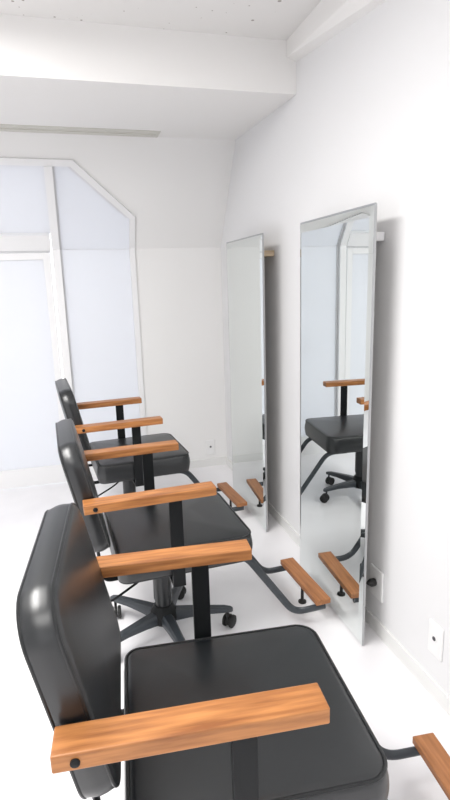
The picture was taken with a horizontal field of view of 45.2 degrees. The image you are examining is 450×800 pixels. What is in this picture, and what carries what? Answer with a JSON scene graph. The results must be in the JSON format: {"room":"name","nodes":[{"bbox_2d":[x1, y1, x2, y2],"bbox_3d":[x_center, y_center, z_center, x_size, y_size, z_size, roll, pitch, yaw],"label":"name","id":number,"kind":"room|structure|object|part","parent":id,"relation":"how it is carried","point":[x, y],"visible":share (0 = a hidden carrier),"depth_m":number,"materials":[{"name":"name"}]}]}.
{"room":"service shop","nodes":[
{"label":"service shop","id":0,"kind":"room"},
{"bbox_2d":[0,131,234,460],"bbox_3d":[-1.743,-0.441,3.353,3.675,2.313,0.540,-5,13,-15],"label":"wall","id":1,"kind":"structure","parent":0,"point":[176,190],"depth_m":3.78,"materials":[{"name":"white paint"}]},
{"bbox_2d":[0,157,146,479],"bbox_3d":[-1.749,-0.367,3.373,2.462,2.159,0.410,-5,13,-15],"label":"window","id":2,"kind":"structure","parent":1,"relation":"in","point":[92,233],"depth_m":3.67,"materials":[{"name":"white"}]},
{"bbox_3d":[-2.008,-1.161,3.102,1.896,0.382,0.264,-5,13,-15],"label":"pane","id":3,"kind":"part","parent":2,"relation":"part of","materials":[{"name":"clear glass"}]},
{"bbox_2d":[0,253,66,489],"bbox_3d":[-1.582,-0.156,3.636,0.924,1.600,0.041,-5,13,-15],"label":"door","id":4,"kind":"structure","parent":2,"relation":"attached to","point":[30,363],"depth_m":3.69,"materials":[{"name":"white wood"}]},
{"bbox_3d":[-0.836,0.496,3.999,0.458,0.150,0.058,-5,13,-15],"label":"rail","id":5,"kind":"part","parent":2,"relation":"part of","materials":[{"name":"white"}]},
{"bbox_3d":[-0.822,-0.497,3.622,0.464,1.972,0.328,-5,13,-15],"label":"pane","id":6,"kind":"part","parent":2,"relation":"part of","materials":[{"name":"clear glass"}]},
{"bbox_2d":[189,456,225,468],"bbox_3d":[-0.278,0.496,4.134,0.595,0.060,0.008,-5,13,-15],"label":"baseboard","id":7,"kind":"structure","parent":1,"relation":"attached to","point":[219,460],"depth_m":4.17,"materials":[{"name":"white plastic"}]},
{"bbox_2d":[206,439,214,454],"bbox_3d":[-0.112,0.364,4.152,0.070,0.118,0.012,-5,13,-15],"label":"wall outlet","id":8,"kind":"object","parent":1,"relation":"attached to","point":[210,444],"visible":1,"depth_m":4.15,"materials":[{"name":"white plastic"}]},
{"bbox_2d":[0,14,295,139],"bbox_3d":[-1.603,-1.510,2.483,3.675,0.334,1.146,-5,13,-15],"label":"ceiling","id":9,"kind":"structure","parent":0,"point":[54,72],"depth_m":2.35,"materials":[{"name":"white paint"}]},
{"bbox_2d":[0,124,160,137],"bbox_3d":[-1.192,-1.468,2.917,1.685,0.011,0.132,-5,13,-15],"label":"ceiling vent","id":10,"kind":"object","parent":9,"relation":"in","point":[3,127],"visible":1,"depth_m":3.01,"materials":[{"name":"beige metal"}]},
{"bbox_2d":[0,0,320,40],"bbox_3d":[-0.772,-1.004,-0.410,3.675,0.118,4.954,-5,13,-15],"label":"ceiling","id":11,"kind":"structure","parent":0,"point":[266,19],"depth_m":2.12,"materials":[{"name":"white paint"}]},
{"bbox_2d":[0,464,449,799],"bbox_3d":[-0.885,1.329,0.780,3.875,0.080,6.520,-5,13,-15],"label":"floor","id":12,"kind":"structure","parent":0,"point":[396,707],"depth_m":2.12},
{"bbox_2d":[55,378,246,510],"bbox_3d":[-0.409,0.299,3.118,1.002,0.892,0.610,-6,13,-19],"label":"chair","id":13,"kind":"object","parent":12,"relation":"on","point":[128,470],"visible":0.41,"depth_m":2.88,"materials":[{"name":"black leather"}]},
{"bbox_3d":[-0.820,0.099,2.922,0.141,0.389,0.470,-6,13,-19],"label":"backrest","id":14,"kind":"part","parent":13,"relation":"part of","materials":[{"name":"black leather"}]},
{"bbox_3d":[-0.654,0.480,2.928,0.284,0.075,0.037,-13,17,-41],"label":"height lever","id":15,"kind":"part","parent":13,"relation":"part of","materials":[{"name":"black paint"}]},
{"bbox_3d":[-0.720,0.021,3.237,0.435,0.031,0.060,-6,13,-19],"label":"armrest","id":16,"kind":"part","parent":13,"relation":"part of","materials":[{"name":"brown wood"}]},
{"bbox_3d":[-0.534,0.125,2.741,0.435,0.031,0.060,-6,13,-19],"label":"armrest","id":17,"kind":"part","parent":13,"relation":"part of","materials":[{"name":"brown wood"}]},
{"bbox_3d":[-0.618,0.201,3.253,0.045,0.333,0.099,-6,13,-19],"label":"arm post","id":18,"kind":"part","parent":13,"relation":"part of","materials":[{"name":"black metal"}]},
{"bbox_3d":[-0.470,0.284,2.859,0.045,0.333,0.099,-6,13,-19],"label":"arm post","id":19,"kind":"part","parent":13,"relation":"part of","materials":[{"name":"black metal"}]},
{"bbox_3d":[-0.500,0.318,3.088,0.510,0.116,0.490,-6,13,-19],"label":"seat","id":20,"kind":"part","parent":13,"relation":"part of","materials":[{"name":"black leather"}]},
{"bbox_2d":[55,418,330,641],"bbox_3d":[-0.108,0.499,2.154,1.002,0.900,0.610,-6,13,-18],"label":"chair","id":21,"kind":"object","parent":12,"relation":"on","point":[151,518],"visible":0.72,"depth_m":2.03,"materials":[{"name":"black leather"}]},
{"bbox_3d":[-0.524,0.293,1.969,0.141,0.389,0.470,-6,13,-18],"label":"backrest","id":22,"kind":"part","parent":21,"relation":"part of","materials":[{"name":"black leather"}]},
{"bbox_3d":[-0.360,0.676,1.971,0.284,0.075,0.037,-12,16,-39],"label":"height lever","id":23,"kind":"part","parent":21,"relation":"part of","materials":[{"name":"black paint"}]},
{"bbox_3d":[-0.414,0.215,2.281,0.435,0.031,0.060,-6,13,-18],"label":"armrest","id":24,"kind":"part","parent":21,"relation":"part of","materials":[{"name":"brown wood"}]},
{"bbox_3d":[-0.381,0.850,2.260,0.250,0.045,0.052,5,14,29],"label":"leg","id":25,"kind":"part","parent":21,"relation":"part of","materials":[{"name":"grey metal"}]},
{"bbox_3d":[-0.361,0.889,2.083,0.250,0.045,0.052,-13,17,-41],"label":"leg","id":26,"kind":"part","parent":21,"relation":"part of","materials":[{"name":"grey metal"}]},
{"bbox_3d":[-0.312,0.396,2.294,0.045,0.333,0.099,-6,13,-18],"label":"arm post","id":27,"kind":"part","parent":21,"relation":"part of","materials":[{"name":"black metal"}]},
{"bbox_3d":[-0.244,0.321,1.780,0.435,0.031,0.060,-6,13,-18],"label":"armrest","id":28,"kind":"part","parent":21,"relation":"part of","materials":[{"name":"brown wood"}]},
{"bbox_3d":[-0.183,0.892,2.046,0.052,0.045,0.250,-7,14,-23],"label":"leg","id":29,"kind":"part","parent":21,"relation":"part of","materials":[{"name":"grey metal"}]},
{"bbox_3d":[-0.216,0.829,2.332,0.052,0.045,0.250,1,13,12],"label":"leg","id":30,"kind":"part","parent":21,"relation":"part of","materials":[{"name":"grey metal"}]},
{"bbox_3d":[-0.177,0.480,1.896,0.045,0.333,0.099,-6,13,-18],"label":"arm post","id":31,"kind":"part","parent":21,"relation":"part of","materials":[{"name":"black metal"}]},
{"bbox_3d":[-0.200,0.514,2.126,0.510,0.116,0.490,-6,13,-18],"label":"seat","id":32,"kind":"part","parent":21,"relation":"part of","materials":[{"name":"black leather"}]},
{"bbox_3d":[-0.093,0.855,2.200,0.250,0.045,0.052,-3,13,-6],"label":"leg","id":33,"kind":"part","parent":21,"relation":"part of","materials":[{"name":"grey metal"}]},
{"bbox_2d":[16,503,449,799],"bbox_3d":[0.133,0.686,1.215,0.992,0.927,0.610,-4,13,-10],"label":"chair","id":34,"kind":"object","parent":12,"relation":"on","point":[268,713],"visible":1,"depth_m":1.01,"materials":[{"name":"black leather"}]},
{"bbox_3d":[-0.292,0.455,1.082,0.141,0.389,0.470,-4,13,-10],"label":"backrest","id":35,"kind":"part","parent":34,"relation":"part of","materials":[{"name":"black leather"}]},
{"bbox_3d":[-0.149,0.407,1.381,0.435,0.031,0.060,-4,13,-10],"label":"armrest","id":36,"kind":"part","parent":34,"relation":"part of","materials":[{"name":"brown wood"}]},
{"bbox_3d":[-0.049,0.519,0.862,0.435,0.031,0.060,-4,13,-10],"label":"armrest","id":37,"kind":"part","parent":34,"relation":"part of","materials":[{"name":"brown wood"}]},
{"bbox_3d":[-0.052,0.590,1.382,0.045,0.333,0.099,-4,13,-10],"label":"arm post","id":38,"kind":"part","parent":34,"relation":"part of","materials":[{"name":"black metal"}]},
{"bbox_3d":[0.028,0.679,0.970,0.045,0.333,0.099,-4,13,-10],"label":"arm post","id":39,"kind":"part","parent":34,"relation":"part of","materials":[{"name":"black metal"}]},
{"bbox_3d":[0.034,0.712,1.201,0.510,0.116,0.490,-4,13,-10],"label":"seat","id":40,"kind":"part","parent":34,"relation":"part of","materials":[{"name":"black leather"}]},
{"bbox_2d":[221,0,449,695],"bbox_3d":[0.891,-0.118,0.989,0.100,2.550,6.520,-5,13,-15],"label":"wall","id":41,"kind":"structure","parent":0,"point":[367,120],"depth_m":1.92,"materials":[{"name":"white paint"}]},
{"bbox_2d":[226,233,273,531],"bbox_3d":[0.173,-0.114,3.194,0.121,1.622,0.643,-5,13,-15],"label":"wall mirror","id":42,"kind":"object","parent":41,"relation":"attached to","point":[245,256],"visible":0.94,"depth_m":3.09,"materials":[{"name":"silver metal"}]},
{"bbox_2d":[286,0,385,61],"bbox_3d":[0.968,-0.980,0.102,0.065,0.252,4.954,-5,13,-15],"label":"trim","id":43,"kind":"structure","parent":41,"relation":"attached to","point":[328,18],"depth_m":2.07,"materials":[{"name":"white paint"}]},
{"bbox_2d":[226,456,449,715],"bbox_3d":[0.876,1.102,1.244,0.008,0.060,6.320,-5,13,-15],"label":"baseboard","id":44,"kind":"structure","parent":41,"relation":"attached to","point":[441,697],"depth_m":2.02,"materials":[{"name":"white paint"}]},
{"bbox_2d":[300,203,384,645],"bbox_3d":[0.469,0.093,2.211,0.101,1.626,0.606,-5,13,-15],"label":"wall mirror","id":45,"kind":"object","parent":41,"relation":"attached to","point":[338,250],"visible":0.92,"depth_m":2.12,"materials":[{"name":"silver metal"}]},
{"bbox_2d":[370,563,383,602],"bbox_3d":[0.597,0.723,2.135,0.012,0.125,0.090,-5,13,-15],"label":"wall outlet","id":46,"kind":"object","parent":41,"relation":"attached to","point":[377,591],"visible":0.91,"depth_m":2.12,"materials":[{"name":"white plastic"}]},
{"bbox_2d":[366,578,376,586],"bbox_3d":[0.558,0.821,2.169,0.099,0.248,0.039,7,15,35],"label":"plug","id":47,"kind":"object","parent":46,"relation":"attached to","point":[371,582],"visible":0.39,"depth_m":2.12,"materials":[{"name":"black plastic"}]},
{"bbox_2d":[428,618,443,661],"bbox_3d":[0.697,0.796,1.791,0.012,0.118,0.070,-5,13,-15],"label":"wall outlet","id":48,"kind":"object","parent":41,"relation":"attached to","point":[436,633],"visible":1,"depth_m":1.78,"materials":[{"name":"white plastic"}]}
]}

